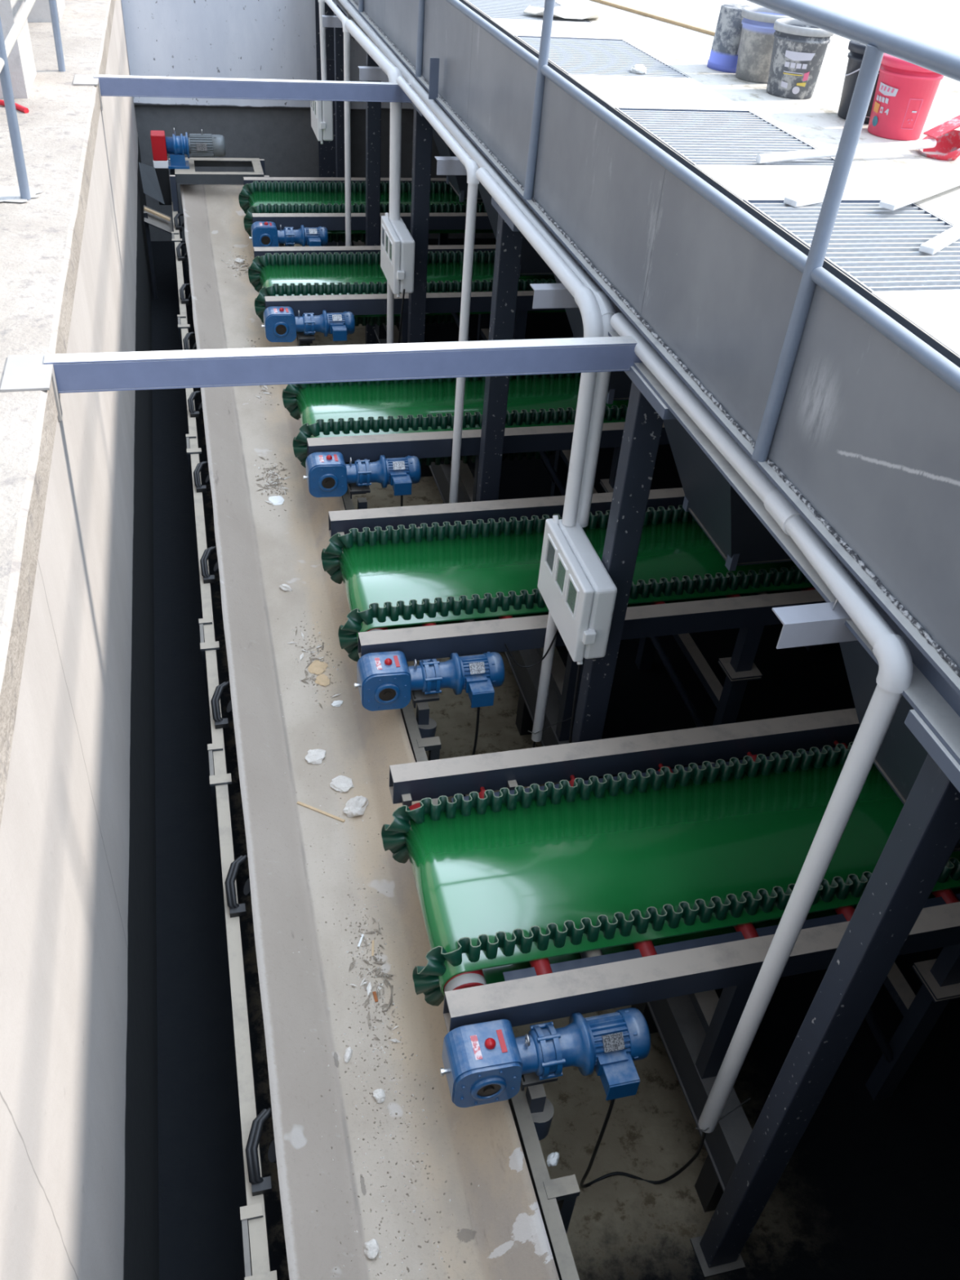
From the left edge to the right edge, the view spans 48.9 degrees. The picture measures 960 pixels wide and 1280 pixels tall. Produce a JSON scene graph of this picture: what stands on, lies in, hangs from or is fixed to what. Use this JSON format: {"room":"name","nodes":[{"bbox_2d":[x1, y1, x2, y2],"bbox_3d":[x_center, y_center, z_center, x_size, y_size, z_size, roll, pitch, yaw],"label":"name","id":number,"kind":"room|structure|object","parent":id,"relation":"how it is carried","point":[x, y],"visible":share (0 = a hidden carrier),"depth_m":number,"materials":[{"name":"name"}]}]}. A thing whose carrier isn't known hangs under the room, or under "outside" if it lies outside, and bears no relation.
{"room":"industrial conveyor plant","nodes":[
{"label":"industrial conveyor plant","id":0,"kind":"room"},
{"bbox_2d":[0,0,159,1279],"bbox_3d":[-2.718,-1.713,7.330,0.500,3.100,16.800,-6,40,-13],"label":"wall","id":1,"kind":"structure","parent":0,"point":[79,1149],"depth_m":3.83,"materials":[{"name":"concrete"}]},
{"bbox_2d":[0,0,115,826],"bbox_3d":[-5.673,-3.171,6.264,6.458,0.170,22.000,-6,40,-13],"label":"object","id":2,"kind":"object","parent":1,"relation":"on","point":[41,237],"visible":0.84,"depth_m":4.63,"materials":[{"name":"concrete"}]},
{"bbox_2d":[0,99,28,113],"bbox_3d":[-3.125,-3.422,6.720,0.595,0.044,0.112,12,39,9],"label":"strap","id":3,"kind":"object","parent":2,"relation":"on","point":[18,107],"visible":0.7,"depth_m":6.67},
{"bbox_2d":[0,0,36,98],"bbox_3d":[-3.613,-4.249,6.660,1.235,1.430,0.750,-6,40,-13],"label":"plinth","id":4,"kind":"object","parent":2,"relation":"on","point":[20,60],"depth_m":6.86,"materials":[{"name":"concrete"}]},
{"bbox_2d":[0,185,42,202],"bbox_3d":[-2.472,-2.268,5.352,0.469,0.008,0.324,-6,40,-13],"label":"heap","id":5,"kind":"object","parent":2,"relation":"on","point":[11,193],"visible":0.77,"depth_m":5.36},
{"bbox_2d":[0,0,65,199],"bbox_3d":[-2.889,-4.339,7.021,0.068,1.124,12.600,-6,40,-13],"label":"handrail","id":6,"kind":"object","parent":2,"relation":"on","point":[6,46],"visible":1,"depth_m":5.22,"materials":[{"name":"metal"}]},
{"bbox_2d":[23,0,65,22],"bbox_3d":[-4.265,-5.995,8.783,1.270,1.430,0.800,-6,40,-13],"label":"plinth","id":7,"kind":"object","parent":2,"relation":"on","point":[40,11],"depth_m":8.97,"materials":[{"name":"concrete"}]},
{"bbox_2d":[120,0,413,110],"bbox_3d":[-0.612,-7.962,13.448,7.553,2.160,0.300,-6,40,-13],"label":"wall","id":8,"kind":"structure","parent":0,"point":[255,39],"depth_m":12.97,"materials":[{"name":"concrete"}]},
{"bbox_2d":[133,104,495,240],"bbox_3d":[-0.767,-6.510,14.713,7.553,1.700,0.320,-6,40,-13],"label":"wall","id":9,"kind":"structure","parent":0,"point":[285,138],"depth_m":13.87,"materials":[{"name":"concrete"}]},
{"bbox_2d":[151,238,959,1279],"bbox_3d":[0.951,-0.922,9.404,7.700,0.200,17.200,-6,40,-13],"label":"floor","id":10,"kind":"structure","parent":0,"point":[869,1189],"depth_m":5.33,"materials":[{"name":"concrete"}]},
{"bbox_2d":[137,161,172,298],"bbox_3d":[-3.761,-4.774,12.386,0.305,1.460,0.462,-6,40,-13],"label":"chute","id":11,"kind":"object","parent":10,"relation":"on","point":[150,184],"visible":0.95,"depth_m":12.21,"materials":[{"name":"metal"}]},
{"bbox_2d":[143,206,169,221],"bbox_3d":[-3.736,-4.926,12.202,0.280,0.145,0.070,-6,40,-13],"label":"wooden plank","id":12,"kind":"object","parent":11,"relation":"on","point":[146,209],"visible":1,"depth_m":12.19,"materials":[{"name":"brown wood"}]},
{"bbox_2d":[168,157,269,290],"bbox_3d":[-3.157,-5.104,12.958,1.130,1.350,0.760,-6,40,-13],"label":"frame","id":13,"kind":"object","parent":10,"relation":"on","point":[177,175],"visible":0.66,"depth_m":12.38,"materials":[{"name":"paint"}]},
{"bbox_2d":[165,128,225,168],"bbox_3d":[-3.326,-5.768,12.354,0.673,0.414,0.285,-6,40,-13],"label":"motor","id":14,"kind":"object","parent":13,"relation":"on","point":[199,145],"visible":1,"depth_m":12.28,"materials":[{"name":"blue paint"}]},
{"bbox_2d":[150,130,171,204],"bbox_3d":[-3.747,-5.545,12.409,0.166,0.780,0.220,-6,40,-13],"label":"guard","id":15,"kind":"object","parent":14,"relation":"attached to","point":[160,160],"visible":0.89,"depth_m":12.27,"materials":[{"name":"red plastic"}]},
{"bbox_2d":[315,0,337,246],"bbox_3d":[-1.945,-6.694,13.661,0.300,3.130,0.215,-6,40,-13],"label":"wall post","id":16,"kind":"object","parent":10,"relation":"on","point":[326,151],"visible":0.32,"depth_m":13.26,"materials":[{"name":"metal"}]},
{"bbox_2d":[310,100,333,144],"bbox_3d":[-1.731,-5.750,11.525,0.176,0.492,0.663,-6,40,-13],"label":"control box","id":17,"kind":"object","parent":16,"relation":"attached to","point":[322,111],"visible":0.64,"depth_m":11.32,"materials":[{"name":"white plastic"}]},
{"bbox_2d":[318,0,326,80],"bbox_3d":[-1.926,-7.033,12.032,0.079,0.925,2.150,-6,40,-13],"label":"conduit","id":18,"kind":"object","parent":17,"relation":"on","point":[322,2],"visible":0.71,"depth_m":11.25,"materials":[{"name":"white plastic"}]},
{"bbox_2d":[332,0,346,246],"bbox_3d":[-1.628,-5.777,12.539,0.195,3.134,0.500,-6,40,-13],"label":"steel column","id":19,"kind":"structure","parent":10,"relation":"on","point":[338,32],"depth_m":12.30,"materials":[{"name":"metal"}]},
{"bbox_2d":[365,51,381,344],"bbox_3d":[-1.082,-4.351,10.806,0.195,3.134,0.500,-6,40,-13],"label":"steel column","id":20,"kind":"structure","parent":10,"relation":"on","point":[373,109],"depth_m":10.61,"materials":[{"name":"metal"}]},
{"bbox_2d":[171,184,580,1279],"bbox_3d":[-1.550,-0.966,8.105,1.336,1.133,13.502,-6,40,-13],"label":"conveyor","id":21,"kind":"object","parent":10,"relation":"on","point":[514,1225],"visible":0.73,"depth_m":4.79,"materials":[{"name":"beige rubber"}]},
{"bbox_2d":[235,257,244,262],"bbox_3d":[-2.593,-4.098,11.404,0.104,0.040,0.116,-1,39,-8],"label":"lump","id":22,"kind":"object","parent":21,"relation":"on","point":[237,260],"visible":1,"depth_m":11.38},
{"bbox_2d":[268,495,284,505],"bbox_3d":[-1.476,-1.012,7.652,0.112,0.017,0.124,-4,39,-12],"label":"flake","id":23,"kind":"object","parent":21,"relation":"on","point":[276,500],"visible":1,"depth_m":7.64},
{"bbox_2d":[279,583,292,591],"bbox_3d":[-1.255,-0.336,6.814,0.090,0.045,0.051,14,39,12],"label":"lump","id":24,"kind":"object","parent":21,"relation":"on","point":[286,588],"visible":1,"depth_m":6.80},
{"bbox_2d":[304,749,325,764],"bbox_3d":[-0.881,0.623,5.658,0.105,0.034,0.116,9,38,4],"label":"lump","id":25,"kind":"object","parent":21,"relation":"on","point":[313,756],"visible":1,"depth_m":5.64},
{"bbox_2d":[307,660,328,675],"bbox_3d":[-0.958,0.163,6.228,0.108,0.014,0.122,18,40,16],"label":"flake","id":26,"kind":"object","parent":21,"relation":"on","point":[317,667],"visible":1,"depth_m":6.22,"materials":[{"name":"brown wood"}]},
{"bbox_2d":[296,800,345,822],"bbox_3d":[-0.809,0.872,5.360,0.276,0.007,0.015,18,40,17],"label":"wooden stick","id":27,"kind":"object","parent":21,"relation":"on","point":[298,802],"visible":1,"depth_m":5.36,"materials":[{"name":"brown wood"}]},
{"bbox_2d":[314,673,330,686],"bbox_3d":[-0.916,0.236,6.142,0.085,0.013,0.108,-30,50,-36],"label":"flake","id":28,"kind":"object","parent":21,"relation":"on","point":[322,679],"visible":1,"depth_m":6.14,"materials":[{"name":"brown wood"}]},
{"bbox_2d":[331,700,342,706],"bbox_3d":[-0.811,0.360,5.998,0.073,0.021,0.050,-12,41,-20],"label":"paper scrap","id":29,"kind":"object","parent":21,"relation":"on","point":[336,703],"visible":1,"depth_m":5.99,"materials":[{"name":"paper"}]},
{"bbox_2d":[329,775,353,792],"bbox_3d":[-0.720,0.751,5.513,0.118,0.042,0.110,27,43,26],"label":"lump","id":30,"kind":"object","parent":21,"relation":"on","point":[340,784],"visible":1,"depth_m":5.49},
{"bbox_2d":[343,1046,352,1062],"bbox_3d":[-0.543,1.704,4.333,0.032,0.031,0.068,9,39,5],"label":"lump","id":31,"kind":"object","parent":21,"relation":"on","point":[347,1056],"visible":1,"depth_m":4.33,"materials":[{"name":"stone"}]},
{"bbox_2d":[342,795,368,817],"bbox_3d":[-0.635,0.847,5.387,0.107,0.076,0.144,13,39,10],"label":"lump","id":32,"kind":"object","parent":21,"relation":"on","point":[356,806],"visible":1,"depth_m":5.36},
{"bbox_2d":[221,246,501,1279],"bbox_3d":[-1.425,-0.898,7.426,0.645,0.126,11.388,-6,40,-13],"label":"grit","id":33,"kind":"object","parent":21,"relation":"on","point":[380,986],"visible":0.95,"depth_m":4.65,"materials":[{"name":"stone"}]},
{"bbox_2d":[363,1238,379,1259],"bbox_3d":[-0.386,2.169,3.754,0.052,0.044,0.064,-6,40,-14],"label":"lump","id":34,"kind":"object","parent":21,"relation":"on","point":[371,1250],"visible":1,"depth_m":3.74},
{"bbox_2d":[372,991,377,1002],"bbox_3d":[-0.452,1.540,4.556,0.014,0.006,0.050,-8,40,-16],"label":"chip","id":35,"kind":"object","parent":21,"relation":"on","point":[375,995],"visible":1,"depth_m":4.55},
{"bbox_2d":[373,1088,385,1103],"bbox_3d":[-0.401,1.817,4.204,0.049,0.038,0.054,-4,39,-12],"label":"lump","id":36,"kind":"object","parent":21,"relation":"on","point":[379,1095],"visible":1,"depth_m":4.20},
{"bbox_2d":[382,977,392,1012],"bbox_3d":[-0.399,1.533,4.567,0.040,0.008,0.171,3,38,-3],"label":"stem","id":37,"kind":"object","parent":21,"relation":"on","point":[385,978],"visible":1,"depth_m":4.56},
{"bbox_2d":[373,323,386,343],"bbox_3d":[-0.843,-2.696,10.810,0.130,0.577,2.350,-6,40,-13],"label":"beam","id":38,"kind":"structure","parent":10,"relation":"on","point":[378,340],"depth_m":11.45,"materials":[{"name":"metal"}]},
{"bbox_2d":[238,177,573,341],"bbox_3d":[-0.604,-4.366,12.180,4.140,1.518,1.480,-6,40,-13],"label":"conveyor","id":39,"kind":"object","parent":10,"relation":"on","point":[295,202],"visible":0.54,"depth_m":11.46,"materials":[{"name":"rubber"}]},
{"bbox_2d":[248,221,328,247],"bbox_3d":[-1.959,-4.099,10.832,0.793,0.350,0.307,-6,40,-13],"label":"motor","id":40,"kind":"object","parent":39,"relation":"attached to","point":[264,233],"visible":0.91,"depth_m":10.77,"materials":[{"name":"blue paint"}]},
{"bbox_2d":[432,127,482,201],"bbox_3d":[-0.078,-5.871,11.107,1.980,2.213,2.120,-6,40,-13],"label":"hopper","id":41,"kind":"object","parent":39,"relation":"on","point":[459,184],"visible":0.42,"depth_m":11.45,"materials":[{"name":"metal"}]},
{"bbox_2d":[248,244,565,343],"bbox_3d":[-0.118,-2.941,10.441,4.140,1.518,1.441,-6,40,-13],"label":"conveyor","id":42,"kind":"object","parent":10,"relation":"on","point":[348,278],"visible":0.54,"depth_m":9.74,"materials":[{"name":"rubber"}]},
{"bbox_2d":[261,306,355,345],"bbox_3d":[-1.477,-2.686,9.108,0.793,0.350,0.307,-6,40,-13],"label":"motor","id":43,"kind":"object","parent":42,"relation":"attached to","point":[281,324],"visible":1,"depth_m":9.05,"materials":[{"name":"blue paint"}]},
{"bbox_2d":[478,181,553,277],"bbox_3d":[0.466,-4.452,9.382,1.980,2.213,2.120,-6,40,-13],"label":"hopper","id":44,"kind":"object","parent":42,"relation":"on","point":[531,263],"visible":0.03,"depth_m":9.74,"materials":[{"name":"metal"}]},
{"bbox_2d":[407,102,432,342],"bbox_3d":[-0.516,-2.876,9.013,0.195,3.134,0.500,-6,40,-13],"label":"steel column","id":45,"kind":"structure","parent":10,"relation":"on","point":[422,128],"depth_m":8.62,"materials":[{"name":"metal"}]},
{"bbox_2d":[72,74,412,111],"bbox_3d":[-1.645,-3.981,7.754,2.503,0.206,0.290,-6,40,-13],"label":"cross beam","id":46,"kind":"structure","parent":45,"relation":"on","point":[108,85],"depth_m":7.75,"materials":[{"name":"metal"}]},
{"bbox_2d":[344,19,402,220],"bbox_3d":[-0.940,-4.542,9.131,0.109,1.114,2.245,-6,40,-14],"label":"conduit","id":47,"kind":"object","parent":46,"relation":"attached to","point":[393,72],"visible":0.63,"depth_m":8.40,"materials":[{"name":"white plastic"}]},
{"bbox_2d":[395,75,479,503],"bbox_3d":[-0.403,-2.441,7.857,0.073,2.704,2.406,-6,40,-13],"label":"conduit","id":48,"kind":"object","parent":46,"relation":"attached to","point":[471,166],"visible":0.86,"depth_m":6.70,"materials":[{"name":"white plastic"}]},
{"bbox_2d":[380,212,415,297],"bbox_3d":[-0.675,-3.136,8.604,0.176,0.492,0.663,-6,40,-13],"label":"control box","id":49,"kind":"object","parent":45,"relation":"attached to","point":[397,242],"visible":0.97,"depth_m":8.43,"materials":[{"name":"white plastic"}]},
{"bbox_2d":[386,280,394,343],"bbox_3d":[-0.794,-2.684,9.323,0.059,1.212,0.103,7,38,3],"label":"conduit","id":50,"kind":"object","parent":49,"relation":"attached to","point":[390,295],"visible":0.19,"depth_m":9.17,"materials":[{"name":"white plastic"}]},
{"bbox_2d":[398,288,404,343],"bbox_3d":[-0.684,-2.454,8.893,0.042,1.203,0.514,-3,39,-10],"label":"power cable","id":51,"kind":"object","parent":49,"relation":"hanging from","point":[403,294],"visible":0.41,"depth_m":8.50,"materials":[{"name":"black rubber"}]},
{"bbox_2d":[420,462,467,503],"bbox_3d":[-0.242,-1.130,8.906,0.130,0.577,2.525,-6,40,-13],"label":"beam","id":52,"kind":"structure","parent":10,"relation":"on","point":[441,473],"depth_m":8.88,"materials":[{"name":"metal"}]},
{"bbox_2d":[282,373,669,502],"bbox_3d":[0.566,-1.341,8.504,4.140,1.518,1.415,-6,40,-13],"label":"conveyor","id":53,"kind":"object","parent":10,"relation":"on","point":[361,420],"visible":0.37,"depth_m":7.72,"materials":[{"name":"rubber"}]},
{"bbox_2d":[302,451,421,498],"bbox_3d":[-0.797,-1.094,7.180,0.793,0.350,0.307,-6,40,-13],"label":"motor","id":54,"kind":"object","parent":53,"relation":"attached to","point":[327,473],"visible":1,"depth_m":7.12,"materials":[{"name":"blue paint"}]},
{"bbox_2d":[552,271,631,404],"bbox_3d":[1.082,-2.845,7.430,1.980,2.213,2.120,-6,40,-13],"label":"hopper","id":55,"kind":"object","parent":53,"relation":"on","point":[620,384],"visible":0.16,"depth_m":7.78,"materials":[{"name":"metal"}]},
{"bbox_2d":[475,196,523,501],"bbox_3d":[0.104,-1.259,7.047,0.195,3.134,0.500,-6,40,-13],"label":"steel column","id":56,"kind":"structure","parent":10,"relation":"on","point":[508,243],"depth_m":6.60,"materials":[{"name":"metal"}]},
{"bbox_2d":[504,648,568,783],"bbox_3d":[0.338,0.382,7.068,0.130,0.577,2.195,-6,40,-13],"label":"beam","id":57,"kind":"structure","parent":10,"relation":"on","point":[527,679],"depth_m":6.89,"materials":[{"name":"metal"}]},
{"bbox_2d":[546,1151,559,1166],"bbox_3d":[0.276,1.965,3.995,0.042,0.045,0.057,16,40,13],"label":"scrap","id":58,"kind":"object","parent":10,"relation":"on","point":[553,1158],"visible":1,"depth_m":3.98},
{"bbox_2d":[320,487,826,764],"bbox_3d":[1.105,-0.002,6.878,4.140,1.518,1.389,-6,40,-13],"label":"conveyor","id":59,"kind":"object","parent":10,"relation":"on","point":[439,580],"visible":0.52,"depth_m":6.23,"materials":[{"name":"rubber"}]},
{"bbox_2d":[354,650,504,711],"bbox_3d":[-0.261,0.238,5.564,0.793,0.350,0.307,-6,40,-13],"label":"motor","id":60,"kind":"object","parent":59,"relation":"attached to","point":[385,681],"visible":1,"depth_m":5.51,"materials":[{"name":"blue paint"}]},
{"bbox_2d":[463,706,536,796],"bbox_3d":[0.248,0.744,6.083,0.379,1.258,0.644,34,47,32],"label":"power cable","id":61,"kind":"object","parent":60,"relation":"hanging from","point":[478,708],"visible":0.14,"depth_m":5.73,"materials":[{"name":"black rubber"}]},
{"bbox_2d":[663,418,792,571],"bbox_3d":[1.597,-1.503,5.798,1.980,2.213,2.120,-6,40,-13],"label":"hopper","id":62,"kind":"object","parent":59,"relation":"on","point":[741,539],"visible":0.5,"depth_m":6.11,"materials":[{"name":"metal"}]},
{"bbox_2d":[572,366,675,780],"bbox_3d":[0.645,0.151,5.332,0.195,3.134,0.500,-6,40,-13],"label":"steel column","id":63,"kind":"structure","parent":10,"relation":"on","point":[646,415],"depth_m":4.87,"materials":[{"name":"metal"}]},
{"bbox_2d":[0,336,642,421],"bbox_3d":[-0.504,-1.006,4.138,2.503,0.206,0.290,-6,40,-13],"label":"cross beam","id":64,"kind":"structure","parent":63,"relation":"on","point":[246,366],"depth_m":4.12,"materials":[{"name":"metal"}]},
{"bbox_2d":[537,515,617,664],"bbox_3d":[0.472,-0.248,5.211,0.176,0.492,0.663,-6,40,-13],"label":"control box","id":65,"kind":"object","parent":63,"relation":"attached to","point":[579,593],"visible":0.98,"depth_m":5.07,"materials":[{"name":"white plastic"}]},
{"bbox_2d":[504,629,558,667],"bbox_3d":[0.281,-0.024,5.604,0.294,0.441,0.054,14,39,11],"label":"power cable","id":66,"kind":"object","parent":65,"relation":"hanging from","point":[557,632],"visible":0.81,"depth_m":5.69,"materials":[{"name":"black rubber"}]},
{"bbox_2d":[528,610,571,742],"bbox_3d":[0.427,0.151,5.876,0.302,1.030,0.060,-20,45,-28],"label":"conduit","id":67,"kind":"object","parent":65,"relation":"attached to","point":[547,663],"visible":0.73,"depth_m":5.87,"materials":[{"name":"white plastic"}]},
{"bbox_2d":[568,664,581,781],"bbox_3d":[0.471,0.725,5.707,0.089,1.712,0.038,-21,45,-29],"label":"power cable","id":68,"kind":"object","parent":65,"relation":"hanging from","point":[579,665],"visible":0.27,"depth_m":5.35,"materials":[{"name":"black rubber"}]},
{"bbox_2d":[381,707,959,1100],"bbox_3d":[1.619,1.352,5.232,4.140,1.518,1.362,-6,40,-13],"label":"conveyor","id":69,"kind":"object","parent":10,"relation":"on","point":[655,882],"visible":0.84,"depth_m":4.58,"materials":[{"name":"rubber"}]},
{"bbox_2d":[440,1007,650,1107],"bbox_3d":[0.249,1.582,3.930,0.793,0.350,0.307,-6,40,-13],"label":"motor","id":70,"kind":"object","parent":69,"relation":"attached to","point":[484,1063],"visible":1,"depth_m":3.88,"materials":[{"name":"blue paint"}]},
{"bbox_2d":[580,1098,706,1187],"bbox_3d":[0.719,2.065,4.469,0.581,1.254,0.202,-6,40,-13],"label":"power cable","id":71,"kind":"object","parent":70,"relation":"hanging from","point":[691,1161],"visible":0.84,"depth_m":4.74,"materials":[{"name":"black rubber"}]},
{"bbox_2d":[839,640,959,852],"bbox_3d":[2.116,-0.150,4.153,1.980,2.213,2.120,-6,40,-13],"label":"hopper","id":72,"kind":"object","parent":69,"relation":"on","point":[900,757],"visible":0.1,"depth_m":4.64,"materials":[{"name":"metal"}]},
{"bbox_2d":[631,994,752,1212],"bbox_3d":[0.877,1.789,5.357,0.130,0.577,2.185,-6,40,-13],"label":"beam","id":73,"kind":"structure","parent":10,"relation":"on","point":[677,1023],"depth_m":4.80,"materials":[{"name":"metal"}]},
{"bbox_2d":[689,709,959,1278],"bbox_3d":[1.183,1.556,3.626,0.195,3.134,0.500,-6,40,-13],"label":"steel column","id":74,"kind":"structure","parent":10,"relation":"on","point":[925,834],"depth_m":3.35,"materials":[{"name":"metal"}]},
{"bbox_2d":[333,0,959,764],"bbox_3d":[-0.107,-3.492,6.723,0.416,0.865,15.550,-6,40,-13],"label":"girder","id":75,"kind":"object","parent":74,"relation":"on","point":[865,445],"depth_m":3.52,"materials":[{"name":"metal"}]},
{"bbox_2d":[324,0,351,245],"bbox_3d":[-1.505,-5.141,11.132,0.076,2.704,1.597,-6,40,-13],"label":"conduit","id":76,"kind":"object","parent":75,"relation":"attached to","point":[332,6],"visible":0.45,"depth_m":10.34,"materials":[{"name":"white plastic"}]},
{"bbox_2d":[321,12,353,27],"bbox_3d":[-1.412,-6.291,10.645,0.364,0.188,0.081,-6,40,-13],"label":"support bracket","id":77,"kind":"object","parent":75,"relation":"attached to","point":[333,21],"visible":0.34,"depth_m":10.63,"materials":[{"name":"metal"}]},
{"bbox_2d":[357,55,399,80],"bbox_3d":[-0.832,-4.779,8.807,0.364,0.188,0.081,-6,40,-13],"label":"support bracket","id":78,"kind":"object","parent":75,"relation":"attached to","point":[366,73],"visible":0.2,"depth_m":8.79,"materials":[{"name":"metal"}]},
{"bbox_2d":[435,142,476,175],"bbox_3d":[-0.142,-3.085,6.752,0.284,0.188,0.081,-6,40,-13],"label":"support bracket","id":79,"kind":"object","parent":75,"relation":"attached to","point":[451,166],"visible":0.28,"depth_m":6.74,"materials":[{"name":"metal"}]},
{"bbox_2d":[337,0,616,527],"bbox_3d":[-0.694,-4.228,8.841,0.088,1.174,10.386,-6,40,-13],"label":"conduit","id":80,"kind":"object","parent":75,"relation":"attached to","point":[607,310],"visible":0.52,"depth_m":5.27,"materials":[{"name":"white plastic"}]},
{"bbox_2d":[475,167,603,526],"bbox_3d":[0.236,-1.644,5.669,0.089,1.144,2.057,-6,40,-14],"label":"conduit","id":81,"kind":"object","parent":75,"relation":"attached to","point":[588,304],"visible":0.89,"depth_m":5.02,"materials":[{"name":"white plastic"}]},
{"bbox_2d":[529,266,586,308],"bbox_3d":[0.388,-1.702,5.072,0.284,0.188,0.081,-6,40,-13],"label":"support bracket","id":82,"kind":"object","parent":75,"relation":"attached to","point":[546,295],"visible":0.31,"depth_m":5.06,"materials":[{"name":"metal"}]},
{"bbox_2d":[358,0,959,462],"bbox_3d":[-0.035,-3.785,6.404,0.084,1.260,15.500,-6,40,-13],"label":"handrail","id":83,"kind":"object","parent":75,"relation":"on","point":[878,41],"visible":1,"depth_m":3.11,"materials":[{"name":"metal"}]},
{"bbox_2d":[610,312,913,1133],"bbox_3d":[0.843,0.317,4.516,0.292,2.596,2.413,-6,40,-13],"label":"conduit","id":84,"kind":"object","parent":75,"relation":"attached to","point":[892,653],"visible":0.92,"depth_m":3.37,"materials":[{"name":"white plastic"}]},
{"bbox_2d":[555,0,959,225],"bbox_3d":[3.994,-12.967,18.581,13.340,0.110,48.000,-6,40,-13],"label":"deck","id":85,"kind":"object","parent":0,"point":[815,121],"depth_m":6.11,"materials":[{"name":"concrete"}]},
{"bbox_2d":[464,0,592,22],"bbox_3d":[0.266,-4.320,7.226,0.685,0.040,1.150,-6,40,-13],"label":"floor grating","id":86,"kind":"structure","parent":85,"relation":"in","point":[492,9],"depth_m":7.07,"materials":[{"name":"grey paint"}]},
{"bbox_2d":[523,4,604,19],"bbox_3d":[0.563,-4.136,6.941,0.576,0.038,0.335,-6,40,-13],"label":"board","id":87,"kind":"object","parent":86,"relation":"on","point":[566,11],"visible":0.91,"depth_m":6.91,"materials":[{"name":"white"}]},
{"bbox_2d":[515,35,689,77],"bbox_3d":[0.665,-3.280,5.961,0.685,0.040,1.080,-6,40,-13],"label":"grating","id":88,"kind":"object","parent":85,"relation":"in","point":[572,55],"depth_m":5.93,"materials":[{"name":"grey paint"}]},
{"bbox_2d":[630,64,646,75],"bbox_3d":[0.849,-3.052,5.646,0.092,0.046,0.119,6,38,1],"label":"lump","id":89,"kind":"object","parent":88,"relation":"on","point":[640,69],"visible":1,"depth_m":5.61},
{"bbox_2d":[590,0,715,35],"bbox_3d":[1.121,-4.315,7.266,0.034,0.020,3.036,-18,44,-26],"label":"wooden strip","id":90,"kind":"object","parent":85,"relation":"on","point":[602,2],"visible":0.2,"depth_m":7.15,"materials":[{"name":"brown wood"}]},
{"bbox_2d":[490,18,959,356],"bbox_3d":[0.687,-3.232,5.888,0.695,0.020,18.500,-6,40,-13],"label":"grating","id":91,"kind":"object","parent":85,"relation":"on","point":[937,313],"visible":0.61,"depth_m":4.23,"materials":[{"name":"metal"}]},
{"bbox_2d":[615,107,835,166],"bbox_3d":[1.077,-2.206,4.656,0.685,0.040,0.960,-6,40,-13],"label":"grating","id":92,"kind":"object","parent":85,"relation":"in","point":[700,136],"depth_m":4.65,"materials":[{"name":"grey paint"}]},
{"bbox_2d":[706,4,751,73],"bbox_3d":[1.404,-3.317,5.817,0.243,0.300,0.243,-6,40,-13],"label":"pail","id":93,"kind":"object","parent":85,"relation":"on","point":[724,53],"visible":0.52,"depth_m":5.75,"materials":[{"name":"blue plastic"}]},
{"bbox_2d":[735,6,791,83],"bbox_3d":[1.515,-3.170,5.627,0.297,0.321,0.297,-6,40,-13],"label":"pail","id":94,"kind":"object","parent":85,"relation":"on","point":[757,38],"visible":0.7,"depth_m":5.55,"materials":[{"name":"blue plastic"}]},
{"bbox_2d":[766,17,833,99],"bbox_3d":[1.610,-2.948,5.359,0.297,0.321,0.297,-6,40,-13],"label":"pail","id":95,"kind":"object","parent":85,"relation":"on","point":[799,47],"visible":0.95,"depth_m":5.28,"materials":[{"name":"black plastic"}]},
{"bbox_2d":[743,199,959,293],"bbox_3d":[1.406,-1.348,3.613,0.685,0.040,0.920,-6,40,-13],"label":"grating","id":96,"kind":"object","parent":85,"relation":"in","point":[877,247],"depth_m":3.59,"materials":[{"name":"grey paint"}]},
{"bbox_2d":[783,168,959,207],"bbox_3d":[1.646,-1.792,4.149,1.266,0.022,0.060,-21,45,-29],"label":"batten","id":97,"kind":"object","parent":96,"relation":"on","point":[800,200],"visible":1,"depth_m":4.05,"materials":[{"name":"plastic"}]},
{"bbox_2d":[879,172,959,210],"bbox_3d":[1.861,-1.805,4.153,0.060,0.020,1.143,33,46,30],"label":"batten","id":98,"kind":"object","parent":97,"relation":"on","point":[908,197],"visible":1,"depth_m":3.96,"materials":[{"name":"plastic"}]},
{"bbox_2d":[919,222,959,254],"bbox_3d":[1.738,-1.475,3.760,0.050,0.022,0.800,30,44,28],"label":"batten","id":99,"kind":"object","parent":96,"relation":"on","point":[948,237],"visible":1,"depth_m":3.57,"materials":[{"name":"plastic"}]},
{"bbox_2d":[755,115,959,164],"bbox_3d":[1.645,-2.068,4.408,1.085,0.208,0.200,-16,43,-24],"label":"ladle","id":100,"kind":"object","parent":85,"relation":"on","point":[944,138],"visible":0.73,"depth_m":4.51,"materials":[{"name":"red plastic"}]},
{"bbox_2d":[919,129,959,160],"bbox_3d":[2.013,-2.143,4.603,0.186,0.135,0.199,-6,40,-13],"label":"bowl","id":101,"kind":"object","parent":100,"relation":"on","point":[947,142],"depth_m":4.61,"materials":[{"name":"red plastic"}]},
{"bbox_2d":[837,40,881,124],"bbox_3d":[1.864,-2.654,5.017,0.297,0.321,0.301,-6,40,-13],"label":"pail","id":102,"kind":"object","parent":85,"relation":"on","point":[856,53],"visible":0.25,"depth_m":4.96,"materials":[{"name":"black plastic"}]},
{"bbox_2d":[867,53,943,141],"bbox_3d":[1.925,-2.468,4.788,0.297,0.323,0.297,-6,40,-13],"label":"pail","id":103,"kind":"object","parent":85,"relation":"on","point":[905,93],"visible":0.9,"depth_m":4.71,"materials":[{"name":"red plastic"}]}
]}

